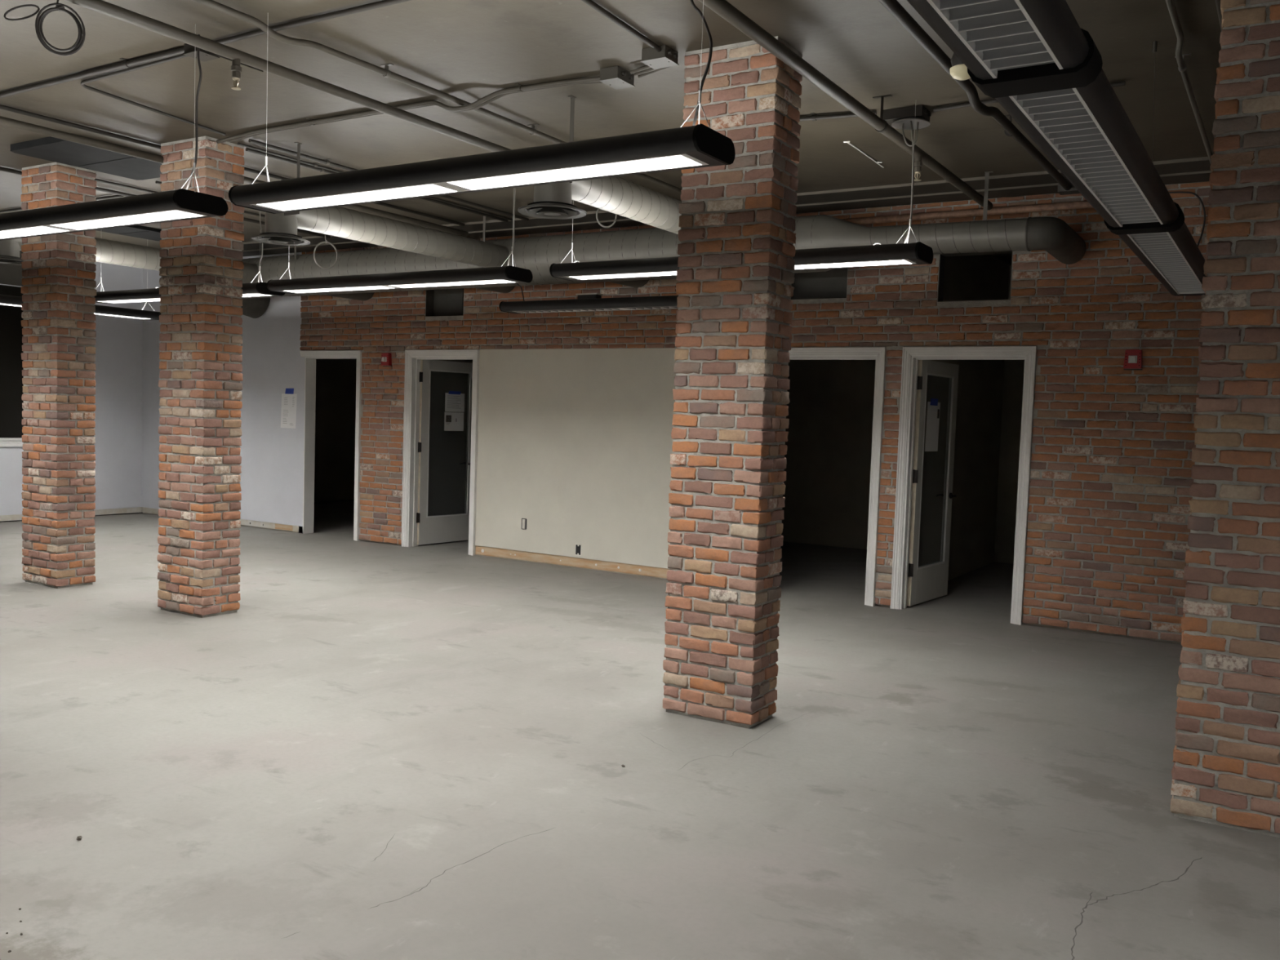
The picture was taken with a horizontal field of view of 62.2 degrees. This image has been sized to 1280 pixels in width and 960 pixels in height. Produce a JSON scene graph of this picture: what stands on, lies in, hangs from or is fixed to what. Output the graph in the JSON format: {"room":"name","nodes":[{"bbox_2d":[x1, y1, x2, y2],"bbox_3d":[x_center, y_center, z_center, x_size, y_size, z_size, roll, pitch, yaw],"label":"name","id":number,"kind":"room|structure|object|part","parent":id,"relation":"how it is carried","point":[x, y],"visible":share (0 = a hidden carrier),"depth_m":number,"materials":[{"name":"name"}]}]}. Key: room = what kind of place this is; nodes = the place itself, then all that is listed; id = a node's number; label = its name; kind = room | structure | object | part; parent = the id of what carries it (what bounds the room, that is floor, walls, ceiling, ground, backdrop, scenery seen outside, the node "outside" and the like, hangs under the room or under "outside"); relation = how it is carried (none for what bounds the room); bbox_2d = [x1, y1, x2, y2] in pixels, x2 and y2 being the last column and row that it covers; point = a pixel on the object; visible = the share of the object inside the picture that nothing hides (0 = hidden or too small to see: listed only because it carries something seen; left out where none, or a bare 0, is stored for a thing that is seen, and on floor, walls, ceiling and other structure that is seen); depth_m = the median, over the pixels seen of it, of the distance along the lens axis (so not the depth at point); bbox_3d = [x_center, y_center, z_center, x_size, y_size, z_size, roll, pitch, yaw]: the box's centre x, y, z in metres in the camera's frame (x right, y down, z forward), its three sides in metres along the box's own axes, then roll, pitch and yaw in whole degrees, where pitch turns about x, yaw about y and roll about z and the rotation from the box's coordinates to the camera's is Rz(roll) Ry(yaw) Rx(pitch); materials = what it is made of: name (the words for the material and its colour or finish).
{"room":"open-plan office","nodes":[
{"label":"open-plan office","id":0,"kind":"room"},
{"bbox_2d":[0,262,356,515],"bbox_3d":[-8.986,-1.117,11.097,0.150,3.420,15.820,4,4,32],"label":"wall","id":1,"kind":"structure","parent":0,"point":[118,354],"depth_m":14.32,"materials":[{"name":"grey paint"}]},
{"bbox_2d":[0,250,22,286],"bbox_3d":[-10.089,-2.481,9.018,0.020,0.519,11.220,4,4,32],"label":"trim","id":2,"kind":"structure","parent":1,"relation":"attached to","point":[10,274],"depth_m":12.93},
{"bbox_2d":[0,284,23,446],"bbox_3d":[-8.885,-1.328,11.202,0.165,1.975,5.920,4,4,32],"label":"window","id":3,"kind":"structure","parent":1,"relation":"in","point":[11,327],"depth_m":13.07,"materials":[{"name":"black"}]},
{"bbox_3d":[-8.886,-0.393,11.240,0.095,0.105,5.920,4,4,32],"label":"sill","id":4,"kind":"part","parent":3,"relation":"part of","materials":[{"name":"white paint"}]},
{"bbox_2d":[0,506,142,521],"bbox_3d":[-10.011,0.610,9.528,0.006,0.072,11.960,4,4,32],"label":"baseboard","id":5,"kind":"structure","parent":1,"relation":"attached to","point":[138,509],"depth_m":14.16,"materials":[{"name":"paint"}]},
{"bbox_2d":[440,295,472,363],"bbox_3d":[-1.953,-1.051,13.850,0.100,3.420,3.725,4,4,32],"label":"wall partition","id":6,"kind":"structure","parent":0,"point":[460,361],"depth_m":13.25,"materials":[{"name":"paint"}]},
{"bbox_2d":[0,0,1221,265],"bbox_3d":[-2.229,-2.376,6.843,15.960,0.050,16.120,4,4,32],"label":"ceiling","id":7,"kind":"structure","parent":0,"point":[468,51],"depth_m":5.97,"materials":[{"name":"paint"}]},
{"bbox_2d":[0,294,22,306],"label":"pendant light","id":8,"kind":"object","parent":7,"relation":"hanging from","point":[11,300],"depth_m":10.98,"materials":[{"name":"black metal"}]},
{"bbox_2d":[3,0,85,56],"bbox_3d":[-2.620,-2.057,4.676,0.315,0.353,0.047,0,4,-29],"label":"cable coil","id":9,"kind":"object","parent":7,"relation":"hanging from","point":[79,42],"visible":1,"depth_m":4.68,"materials":[{"name":"grey"}]},
{"bbox_2d":[0,195,123,213],"bbox_3d":[-6.231,-2.688,10.563,3.600,0.025,0.026,4,4,31],"label":"conduit","id":10,"kind":"object","parent":7,"relation":"attached to","point":[111,196],"visible":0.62,"depth_m":9.80,"materials":[{"name":"metal"}]},
{"bbox_2d":[10,133,161,180],"bbox_3d":[-4.091,-2.464,8.145,0.800,0.054,1.050,4,4,32],"label":"ceiling panel","id":11,"kind":"object","parent":7,"relation":"attached to","point":[50,148],"visible":0.68,"depth_m":8.03,"materials":[{"name":"metal"}]},
{"bbox_2d":[0,46,184,97],"bbox_3d":[-5.523,-2.479,7.515,7.430,0.041,0.076,4,4,32],"label":"conduit","id":12,"kind":"object","parent":7,"relation":"attached to","point":[126,64],"visible":0.94,"depth_m":5.97,"materials":[{"name":"metal"}]},
{"bbox_2d":[0,34,228,239],"bbox_3d":[-3.228,-1.866,5.905,2.538,0.922,0.303,4,4,32],"label":"pendant light","id":13,"kind":"object","parent":7,"relation":"hanging from","point":[181,204],"visible":0.98,"depth_m":5.50,"materials":[{"name":"black metal"}]},
{"bbox_3d":[-2.243,-1.829,5.340,0.138,0.804,0.032,4,4,32],"label":"power cord","id":14,"kind":"part","parent":13,"relation":"part of","materials":[{"name":"grey plastic"}]},
{"bbox_2d":[94,277,160,303],"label":"pendant light","id":15,"kind":"object","parent":7,"relation":"hanging from","point":[152,295],"depth_m":10.06,"materials":[{"name":"black metal"}]},
{"bbox_2d":[94,302,160,319],"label":"pendant light","id":16,"kind":"object","parent":7,"relation":"hanging from","point":[100,309],"depth_m":12.08,"materials":[{"name":"black metal"}]},
{"bbox_2d":[96,225,161,240],"bbox_3d":[-5.552,-2.732,11.653,0.600,0.038,1.000,4,4,32],"label":"sheet","id":17,"kind":"object","parent":7,"relation":"attached to","point":[136,231],"visible":0.52,"depth_m":11.60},
{"bbox_2d":[80,53,226,135],"bbox_3d":[-2.954,-2.328,6.372,0.722,0.022,1.783,1,4,-16],"label":"conduit","id":18,"kind":"object","parent":7,"relation":"attached to","point":[83,82],"visible":0.98,"depth_m":6.32,"materials":[{"name":"metal"}]},
{"bbox_2d":[0,166,330,238],"bbox_3d":[-6.183,-2.470,7.060,0.042,0.031,10.620,4,4,32],"label":"conduit","id":19,"kind":"object","parent":7,"relation":"attached to","point":[2,169],"visible":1,"depth_m":9.53,"materials":[{"name":"metal"}]},
{"bbox_2d":[94,178,265,217],"bbox_3d":[-3.874,-2.587,10.155,0.068,0.035,2.920,4,4,32],"label":"conduit","id":20,"kind":"object","parent":7,"relation":"attached to","point":[95,180],"visible":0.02,"depth_m":9.27,"materials":[{"name":"grey metal"}]},
{"bbox_2d":[182,43,219,61],"bbox_3d":[-2.292,-2.246,5.555,0.140,0.058,0.128,4,4,32],"label":"junction box","id":21,"kind":"object","parent":7,"relation":"attached to","point":[190,51],"visible":0.59,"depth_m":5.53,"materials":[{"name":"metal"}]},
{"bbox_2d":[0,104,464,226],"bbox_3d":[-4.558,-2.360,6.053,0.028,0.027,10.620,4,4,32],"label":"conduit","id":22,"kind":"object","parent":7,"relation":"attached to","point":[2,107],"visible":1,"depth_m":7.52,"materials":[{"name":"metal"}]},
{"bbox_2d":[0,115,468,236],"bbox_3d":[-4.527,-2.263,6.037,0.052,0.051,10.620,4,4,32],"label":"pipe","id":23,"kind":"object","parent":7,"relation":"attached to","point":[4,121],"visible":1,"depth_m":7.49,"materials":[{"name":"metal"}]},
{"bbox_2d":[217,54,262,71],"bbox_3d":[-2.147,-2.265,5.723,0.060,0.030,0.320,4,4,32],"label":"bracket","id":24,"kind":"object","parent":7,"relation":"attached to","point":[218,55],"visible":0.14,"depth_m":5.77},
{"bbox_2d":[241,242,284,297],"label":"pendant light","id":25,"kind":"object","parent":7,"relation":"hanging from","point":[258,289],"depth_m":9.10,"materials":[{"name":"black metal"}]},
{"bbox_3d":[-3.281,-2.111,9.181,0.060,0.831,0.011,4,4,32],"label":"power cord","id":26,"kind":"part","parent":25,"relation":"part of","materials":[{"name":"grey plastic"}]},
{"bbox_2d":[214,0,412,44],"bbox_3d":[-0.828,-2.150,4.640,3.341,0.027,0.042,4,4,31],"label":"conduit","id":27,"kind":"object","parent":7,"relation":"attached to","point":[382,3],"visible":0.89,"depth_m":5.05,"materials":[{"name":"metal"}]},
{"bbox_2d":[313,234,337,269],"bbox_3d":[-3.086,-2.335,10.429,0.234,0.521,0.025,1,4,-17],"label":"cable coil","id":28,"kind":"object","parent":7,"relation":"hanging from","point":[326,241],"visible":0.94,"depth_m":10.43,"materials":[{"name":"grey"}]},
{"bbox_2d":[64,0,632,182],"bbox_3d":[-2.427,-2.091,4.738,0.100,0.278,10.620,4,4,32],"label":"pipe","id":29,"kind":"object","parent":7,"relation":"attached to","point":[237,56],"visible":0.91,"depth_m":5.46,"materials":[{"name":"grey metal"}]},
{"bbox_2d":[237,142,512,220],"bbox_3d":[-2.047,-2.456,8.906,0.062,0.027,3.120,4,4,32],"label":"conduit","id":30,"kind":"object","parent":7,"relation":"attached to","point":[314,164],"visible":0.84,"depth_m":8.24,"materials":[{"name":"grey metal"}]},
{"bbox_2d":[245,147,508,222],"bbox_3d":[-2.067,-2.456,8.989,0.070,0.038,3.000,4,4,32],"label":"conduit","id":31,"kind":"object","parent":7,"relation":"attached to","point":[321,170],"visible":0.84,"depth_m":8.34,"materials":[{"name":"grey metal"}]},
{"bbox_2d":[248,138,528,221],"bbox_3d":[-1.899,-2.437,8.786,0.070,0.041,3.170,4,4,32],"label":"conduit","id":32,"kind":"object","parent":7,"relation":"attached to","point":[326,162],"visible":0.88,"depth_m":8.09,"materials":[{"name":"grey metal"}]},
{"bbox_2d":[266,187,533,293],"bbox_3d":[-1.930,-1.965,8.258,2.548,0.922,0.303,4,4,32],"label":"pendant light","id":33,"kind":"object","parent":7,"relation":"hanging from","point":[507,274],"visible":0.98,"depth_m":8.06,"materials":[{"name":"black metal"}]},
{"bbox_3d":[-0.921,-1.939,7.625,0.062,0.831,0.011,4,4,32],"label":"power cord","id":34,"kind":"part","parent":33,"relation":"part of","materials":[{"name":"grey plastic"}]},
{"bbox_2d":[216,75,599,143],"bbox_3d":[-1.608,-2.269,6.620,3.242,0.094,0.085,4,4,31],"label":"conduit","id":35,"kind":"object","parent":7,"relation":"attached to","point":[519,88],"visible":0.98,"depth_m":6.37,"materials":[{"name":"metal"}]},
{"bbox_2d":[229,80,602,142],"bbox_3d":[-1.544,-2.266,6.628,3.143,0.084,0.071,4,4,31],"label":"conduit","id":36,"kind":"object","parent":7,"relation":"attached to","point":[499,96],"visible":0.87,"depth_m":6.34,"materials":[{"name":"metal"}]},
{"bbox_2d":[192,0,681,193],"bbox_3d":[-2.143,-2.169,4.558,0.086,0.081,10.620,4,4,32],"label":"conduit","id":37,"kind":"object","parent":7,"relation":"attached to","point":[384,72],"visible":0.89,"depth_m":5.71,"materials":[{"name":"grey metal"}]},
{"bbox_2d":[228,0,735,213],"bbox_3d":[-0.784,-1.699,4.468,2.528,0.923,0.303,4,4,32],"label":"pendant light","id":38,"kind":"object","parent":7,"relation":"hanging from","point":[694,146],"visible":1,"depth_m":4.24,"materials":[{"name":"black metal"}]},
{"bbox_3d":[0.191,-1.677,3.880,0.176,0.833,0.011,4,4,32],"label":"power cord","id":39,"kind":"part","parent":38,"relation":"part of","materials":[{"name":"grey plastic"}]},
{"bbox_2d":[498,283,678,313],"bbox_3d":[-0.149,-1.659,9.407,2.568,0.291,0.303,4,4,32],"label":"pendant light","id":40,"kind":"object","parent":7,"relation":"hanging from","point":[666,302],"visible":0.7,"depth_m":9.47,"materials":[{"name":"black metal"}]},
{"bbox_3d":[-1.135,-1.771,9.976,0.106,0.201,0.041,1,4,-14],"label":"power cord","id":41,"kind":"part","parent":40,"relation":"part of","materials":[{"name":"grey plastic"}]},
{"bbox_2d":[575,293,603,298],"bbox_3d":[-0.458,-1.652,9.575,0.230,0.052,0.100,4,4,32],"label":"control box","id":42,"kind":"object","parent":40,"relation":"on","point":[584,295],"visible":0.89,"depth_m":9.53,"materials":[{"name":"black"}]},
{"bbox_2d":[595,208,617,227],"bbox_3d":[-0.268,-2.213,8.563,0.172,0.355,0.024,2,3,-2],"label":"cable coil","id":43,"kind":"object","parent":7,"relation":"hanging from","point":[615,220],"visible":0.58,"depth_m":8.56,"materials":[{"name":"grey"}]},
{"bbox_2d":[549,242,679,280],"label":"pendant light","id":44,"kind":"object","parent":7,"relation":"hanging from","point":[663,266],"depth_m":7.09,"materials":[{"name":"black metal"}]},
{"bbox_2d":[598,65,635,89],"bbox_3d":[-0.118,-2.181,5.755,0.136,0.068,0.173,4,4,32],"label":"junction box","id":45,"kind":"object","parent":7,"relation":"attached to","point":[616,77],"visible":1,"depth_m":5.71,"materials":[{"name":"paint"}]},
{"bbox_2d":[580,0,661,52],"bbox_3d":[-1.730,-2.036,2.316,0.062,0.035,7.243,4,4,31],"label":"conduit","id":46,"kind":"object","parent":7,"relation":"attached to","point":[591,3],"visible":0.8,"depth_m":4.99,"materials":[{"name":"metal"}]},
{"bbox_2d":[630,65,650,74],"bbox_3d":[0.053,-2.172,5.574,0.277,0.022,0.021,5,5,44],"label":"conduit","id":47,"kind":"object","parent":7,"relation":"attached to","point":[646,67],"visible":0.33,"depth_m":5.62,"materials":[{"name":"metal"}]},
{"bbox_2d":[634,67,657,75],"bbox_3d":[0.074,-2.173,5.608,0.277,0.022,0.021,5,5,44],"label":"conduit","id":48,"kind":"object","parent":7,"relation":"attached to","point":[650,69],"visible":0.42,"depth_m":5.65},
{"bbox_2d":[637,66,672,78],"bbox_3d":[0.090,-2.174,5.634,0.022,0.022,0.282,-1,5,-42],"label":"conduit","id":49,"kind":"object","parent":7,"relation":"attached to","point":[661,68],"visible":0.66,"depth_m":5.66,"materials":[{"name":"metal"}]},
{"bbox_2d":[640,44,679,69],"bbox_3d":[0.106,-2.153,5.404,0.160,0.066,0.138,4,4,32],"label":"junction box","id":50,"kind":"object","parent":7,"relation":"attached to","point":[667,57],"visible":0.99,"depth_m":5.37,"materials":[{"name":"paint"}]},
{"bbox_2d":[241,171,1086,318],"bbox_3d":[-1.008,-2.112,10.290,9.833,0.812,1.045,4,4,32],"label":"duct","id":51,"kind":"object","parent":7,"relation":"hanging from","point":[1053,235],"visible":0.5,"depth_m":9.21,"materials":[{"name":"grey"}]},
{"bbox_2d":[0,237,257,283],"bbox_3d":[-5.042,-2.168,10.563,0.410,0.357,2.870,4,4,32],"label":"duct","id":52,"kind":"object","parent":51,"relation":"attached to","point":[108,251],"visible":0.44,"depth_m":10.36,"materials":[{"name":"grey"}]},
{"bbox_2d":[0,255,22,265],"bbox_3d":[-5.696,-1.972,9.528,0.410,0.048,0.410,4,4,32],"label":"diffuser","id":53,"kind":"object","parent":52,"relation":"attached to","point":[6,260],"depth_m":9.47,"materials":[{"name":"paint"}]},
{"bbox_2d":[251,142,509,267],"bbox_3d":[-1.984,-2.118,8.739,0.462,0.678,2.740,4,4,32],"label":"duct","id":54,"kind":"object","parent":51,"relation":"attached to","point":[280,228],"visible":0.91,"depth_m":8.46,"materials":[{"name":"grey"}]},
{"bbox_2d":[251,232,310,245],"bbox_3d":[-2.632,-1.766,7.783,0.410,0.048,0.410,4,4,32],"label":"diffuser","id":55,"kind":"object","parent":54,"relation":"attached to","point":[277,238],"depth_m":7.73,"materials":[{"name":"paint"}]},
{"bbox_2d":[517,95,681,234],"bbox_3d":[0.134,-1.964,7.356,0.410,0.678,2.860,4,4,32],"label":"duct","id":56,"kind":"object","parent":51,"relation":"attached to","point":[616,195],"visible":0.57,"depth_m":6.65,"materials":[{"name":"grey"}]},
{"bbox_2d":[517,201,586,219],"bbox_3d":[-0.523,-1.609,6.336,0.410,0.048,0.410,4,4,32],"label":"diffuser","id":57,"kind":"object","parent":56,"relation":"attached to","point":[544,210],"depth_m":6.31,"materials":[{"name":"paint"}]},
{"bbox_2d":[799,110,876,121],"bbox_3d":[0.537,-2.235,6.746,1.954,0.037,0.101,4,4,29],"label":"conduit","id":58,"kind":"object","parent":7,"relation":"attached to","point":[814,117],"visible":0.28,"depth_m":6.40,"materials":[{"name":"metal"}]},
{"bbox_2d":[698,0,992,209],"bbox_3d":[-0.199,-1.914,3.524,0.108,0.338,10.900,4,4,32],"label":"pipe","id":59,"kind":"object","parent":7,"relation":"attached to","point":[722,8],"visible":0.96,"depth_m":5.39,"materials":[{"name":"grey metal"}]},
{"bbox_2d":[792,120,933,270],"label":"pendant light","id":60,"kind":"object","parent":7,"relation":"hanging from","point":[904,253],"depth_m":6.16,"materials":[{"name":"black metal"}]},
{"bbox_3d":[1.563,-1.743,6.205,0.046,0.776,0.148,2,3,1],"label":"power cord","id":61,"kind":"part","parent":60,"relation":"part of","materials":[{"name":"grey plastic"}]},
{"bbox_2d":[843,141,884,168],"bbox_3d":[1.572,-2.248,7.341,0.048,0.017,0.763,4,4,33],"label":"strip","id":62,"kind":"object","parent":7,"relation":"attached to","point":[847,142],"visible":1,"depth_m":7.31,"materials":[{"name":"white"}]},
{"bbox_2d":[882,105,931,146],"bbox_3d":[1.587,-2.077,6.301,0.262,0.230,0.224,4,4,32],"label":"junction box","id":63,"kind":"object","parent":7,"relation":"attached to","point":[899,117],"visible":0.86,"depth_m":6.24,"materials":[{"name":"silver metal"}]},
{"bbox_3d":[1.604,-2.115,6.288,0.224,0.028,0.224,4,4,32],"label":"round plate","id":64,"kind":"part","parent":63,"relation":"part of","materials":[{"name":"silver metal"}]},
{"bbox_2d":[949,53,970,80],"bbox_3d":[1.536,-2.010,5.033,0.124,0.214,0.124,4,4,32],"label":"ceiling sensor","id":65,"kind":"object","parent":7,"relation":"attached to","point":[958,70],"visible":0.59,"depth_m":5.01,"materials":[{"name":"beige plastic"}]},
{"bbox_2d":[878,0,1079,195],"bbox_3d":[0.298,-1.970,3.206,0.150,0.155,10.890,4,4,32],"label":"pipe","id":66,"kind":"object","parent":7,"relation":"attached to","point":[894,7],"visible":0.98,"depth_m":5.61,"materials":[{"name":"metal"}]},
{"bbox_2d":[933,80,1125,111],"bbox_3d":[2.137,-2.130,5.902,1.032,0.023,0.037,4,4,34],"label":"conduit","id":67,"kind":"object","parent":7,"relation":"attached to","point":[1117,83],"visible":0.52,"depth_m":6.07,"materials":[{"name":"metal"}]},
{"bbox_2d":[906,0,1206,296],"bbox_3d":[1.778,-1.578,3.969,0.324,0.932,7.548,4,4,32],"label":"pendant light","id":68,"kind":"object","parent":7,"relation":"hanging from","point":[1033,57],"visible":0.94,"depth_m":3.15,"materials":[{"name":"black metal"}]},
{"bbox_2d":[1165,0,1213,163],"bbox_3d":[1.032,-1.948,2.592,0.072,0.077,10.620,4,4,32],"label":"conduit","id":69,"kind":"object","parent":7,"relation":"attached to","point":[1182,68],"visible":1,"depth_m":5.23,"materials":[{"name":"silver metal"}]},
{"bbox_2d":[1215,0,1222,31],"bbox_3d":[1.204,-1.944,2.485,0.032,0.031,10.620,4,4,32],"label":"conduit","id":70,"kind":"object","parent":7,"relation":"attached to","point":[1217,2],"visible":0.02,"depth_m":4.56,"materials":[{"name":"metal"}]},
{"bbox_2d":[0,499,1279,959],"bbox_3d":[-2.345,1.135,7.054,15.960,0.151,16.120,4,4,32],"label":"floor","id":71,"kind":"structure","parent":0,"point":[385,751],"depth_m":4.54,"materials":[{"name":"concrete"}]},
{"bbox_2d":[20,162,97,588],"bbox_3d":[-4.819,-0.841,8.803,0.539,3.420,0.348,4,4,32],"label":"brick pillar","id":72,"kind":"structure","parent":71,"relation":"on","point":[58,290],"depth_m":8.67,"materials":[{"name":"brick"}]},
{"bbox_2d":[76,835,82,840],"bbox_3d":[-1.983,1.265,3.754,0.018,0.014,0.020,1,4,-15],"label":"pebble","id":73,"kind":"object","parent":71,"relation":"on","point":[78,837],"visible":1,"depth_m":3.75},
{"bbox_2d":[156,136,244,617],"bbox_3d":[-3.239,-0.730,7.822,0.543,3.420,0.344,4,4,32],"label":"brick pillar","id":74,"kind":"structure","parent":71,"relation":"on","point":[201,273],"depth_m":7.69,"materials":[{"name":"brick"}]},
{"bbox_2d":[662,35,802,728],"bbox_3d":[0.474,-0.467,5.512,0.542,3.420,0.325,4,4,32],"label":"brick pillar","id":75,"kind":"structure","parent":71,"relation":"on","point":[736,250],"depth_m":5.38,"materials":[{"name":"brick"}]},
{"bbox_2d":[1169,0,1279,837],"bbox_3d":[2.522,-0.322,4.228,0.544,3.420,0.339,4,4,32],"label":"brick pillar","id":76,"kind":"structure","parent":71,"relation":"on","point":[1225,771],"depth_m":4.16,"materials":[{"name":"brick"}]},
{"bbox_2d":[142,181,1211,644],"bbox_3d":[-0.120,-0.784,10.425,15.665,3.420,0.160,4,4,32],"label":"wall","id":77,"kind":"structure","parent":0,"point":[575,409],"depth_m":10.08,"materials":[{"name":"brick"}]},
{"bbox_2d":[142,506,298,532],"bbox_3d":[-5.490,0.503,13.763,3.195,0.072,0.012,4,4,32],"label":"baseboard","id":78,"kind":"structure","parent":77,"relation":"attached to","point":[247,522],"depth_m":13.29,"materials":[{"name":"paint"}]},
{"bbox_2d":[280,388,297,428],"bbox_3d":[-4.283,-0.875,12.942,0.283,0.484,0.007,4,4,32],"label":"posted notice","id":79,"kind":"object","parent":77,"relation":"attached to","point":[289,399],"visible":1,"depth_m":12.94,"materials":[{"name":"white paper"}]},
{"bbox_2d":[283,396,294,423],"bbox_3d":[-4.285,-0.841,12.943,0.206,0.344,0.006,4,4,32],"label":"print","id":80,"kind":"object","parent":79,"relation":"attached to","point":[288,402],"depth_m":12.94,"materials":[{"name":"grey"}]},
{"bbox_2d":[299,350,362,541],"bbox_3d":[-3.643,-0.425,12.633,1.026,2.206,0.182,4,4,32],"label":"door frame","id":81,"kind":"structure","parent":77,"relation":"in","point":[311,357],"depth_m":12.80,"materials":[{"name":"white paint"}]},
{"bbox_2d":[381,352,391,366],"bbox_3d":[-2.874,-1.359,11.986,0.128,0.150,0.080,4,4,32],"label":"fire alarm","id":82,"kind":"object","parent":77,"relation":"attached to","point":[386,357],"visible":1,"depth_m":11.96,"materials":[{"name":"red plastic"}]},
{"bbox_2d":[401,349,479,555],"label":"door","id":83,"kind":"structure","parent":77,"relation":"in","point":[439,466],"depth_m":12.10,"materials":[{"name":"white paint"}]},
{"bbox_3d":[-2.231,-0.421,12.347,0.008,1.695,0.656,4,4,37],"label":"pane","id":84,"kind":"part","parent":83,"relation":"part of","materials":[{"name":"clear glass"}]},
{"bbox_2d":[444,412,463,431],"bbox_3d":[-2.170,-0.681,12.393,0.002,0.216,0.305,4,4,37],"label":"posted notice","id":85,"kind":"object","parent":83,"relation":"attached to","point":[453,421],"visible":1,"depth_m":12.39,"materials":[{"name":"white paper"}]},
{"bbox_2d":[445,415,457,423],"bbox_3d":[-2.196,-0.699,12.356,0.001,0.108,0.170,4,4,37],"label":"print","id":86,"kind":"object","parent":85,"relation":"attached to","point":[449,419],"depth_m":12.36,"materials":[{"name":"grey"}]},
{"bbox_2d":[444,391,464,412],"bbox_3d":[-2.159,-0.915,12.383,0.002,0.240,0.305,4,4,37],"label":"posted notice","id":87,"kind":"object","parent":83,"relation":"attached to","point":[454,400],"visible":1,"depth_m":12.38,"materials":[{"name":"white paper"}]},
{"bbox_2d":[447,395,461,408],"bbox_3d":[-2.165,-0.909,12.375,0.001,0.143,0.219,4,4,37],"label":"print","id":88,"kind":"object","parent":87,"relation":"attached to","point":[453,402],"depth_m":12.37,"materials":[{"name":"grey"}]},
{"bbox_2d":[425,288,463,316],"bbox_3d":[-2.091,-1.983,11.611,0.552,0.394,0.137,4,4,32],"label":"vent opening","id":89,"kind":"structure","parent":77,"relation":"in","point":[442,302],"depth_m":11.70,"materials":[{"name":"paint"}]},
{"bbox_2d":[521,518,526,529],"bbox_3d":[-1.214,0.459,11.078,0.068,0.116,0.016,4,4,32],"label":"wall outlet","id":90,"kind":"object","parent":77,"relation":"attached to","point":[523,520],"visible":1,"depth_m":11.07,"materials":[{"name":"white"}]},
{"bbox_2d":[475,545,668,577],"bbox_3d":[-0.324,0.856,10.562,3.418,0.094,0.013,4,4,32],"label":"baseboard","id":91,"kind":"structure","parent":77,"relation":"attached to","point":[481,550],"depth_m":10.77,"materials":[{"name":"brown wood"}]},
{"bbox_2d":[574,543,582,555],"bbox_3d":[-0.624,0.705,10.726,0.076,0.120,0.006,4,4,32],"label":"outlet box","id":92,"kind":"object","parent":77,"relation":"attached to","point":[578,546],"visible":1,"depth_m":10.73,"materials":[{"name":"black"}]},
{"bbox_2d":[241,156,1211,256],"bbox_3d":[-0.258,-2.460,10.015,15.660,0.034,0.647,4,4,32],"label":"trim","id":93,"kind":"structure","parent":77,"relation":"attached to","point":[1193,170],"depth_m":8.68,"materials":[{"name":"brown"}]},
{"bbox_2d":[791,267,847,299],"bbox_3d":[1.581,-1.748,9.336,0.564,0.327,0.137,4,4,32],"label":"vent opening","id":94,"kind":"structure","parent":77,"relation":"in","point":[830,284],"depth_m":9.38,"materials":[{"name":"paint"}]},
{"bbox_2d":[788,346,886,606],"bbox_3d":[1.636,-0.054,9.371,1.048,2.206,0.196,4,4,32],"label":"door frame","id":95,"kind":"structure","parent":77,"relation":"in","point":[877,353],"depth_m":9.06,"materials":[{"name":"white paint"}]},
{"bbox_2d":[890,346,1036,625],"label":"door","id":96,"kind":"structure","parent":77,"relation":"in","point":[924,495],"depth_m":8.99,"materials":[{"name":"white paint"}]},
{"bbox_2d":[924,398,940,451],"bbox_3d":[2.553,-0.479,9.256,0.002,0.460,0.303,4,4,37],"label":"posted notice","id":97,"kind":"object","parent":96,"relation":"attached to","point":[933,406],"visible":1,"depth_m":9.25,"materials":[{"name":"white paper"}]},
{"bbox_3d":[2.589,-0.081,9.356,0.008,1.695,0.646,4,4,37],"label":"pane","id":98,"kind":"part","parent":96,"relation":"part of","materials":[{"name":"clear glass"}]},
{"bbox_3d":[2.776,0.142,9.629,0.162,0.052,0.142,4,4,37],"label":"handle","id":99,"kind":"part","parent":96,"relation":"part of","materials":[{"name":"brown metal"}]},
{"bbox_2d":[840,200,1093,224],"bbox_3d":[2.085,-2.172,8.827,3.200,0.060,0.058,4,4,32],"label":"pipe","id":100,"kind":"object","parent":77,"relation":"attached to","point":[1080,204],"visible":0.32,"depth_m":8.46,"materials":[{"name":"metal"}]},
{"bbox_2d":[937,250,1013,302],"bbox_3d":[2.734,-1.644,8.623,0.584,0.396,0.137,4,4,32],"label":"window","id":101,"kind":"structure","parent":77,"relation":"in","point":[942,256],"depth_m":8.71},
{"bbox_2d":[1123,349,1142,370],"bbox_3d":[3.681,-0.897,7.926,0.128,0.150,0.080,4,4,32],"label":"fire alarm","id":102,"kind":"object","parent":77,"relation":"attached to","point":[1133,357],"visible":1,"depth_m":7.91,"materials":[{"name":"red plastic"}]},
{"bbox_2d":[1168,191,1205,246],"bbox_3d":[3.944,-1.848,7.745,0.321,0.536,0.018,4,4,32],"label":"cable","id":103,"kind":"object","parent":77,"relation":"attached to","point":[1191,193],"visible":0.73,"depth_m":7.67,"materials":[{"name":"grey plastic"}]},
{"bbox_2d":[781,265,1024,564],"bbox_3d":[1.929,-0.915,13.723,15.660,3.420,0.150,4,4,32],"label":"wall","id":104,"kind":"structure","parent":0,"point":[830,415],"depth_m":13.30,"materials":[{"name":"paint"}]},
{"bbox_2d":[931,254,1009,580],"bbox_3d":[3.147,-0.692,10.691,0.100,3.420,3.725,4,4,32],"label":"wall partition","id":105,"kind":"structure","parent":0,"point":[981,277],"depth_m":11.31,"materials":[{"name":"paint"}]}
]}

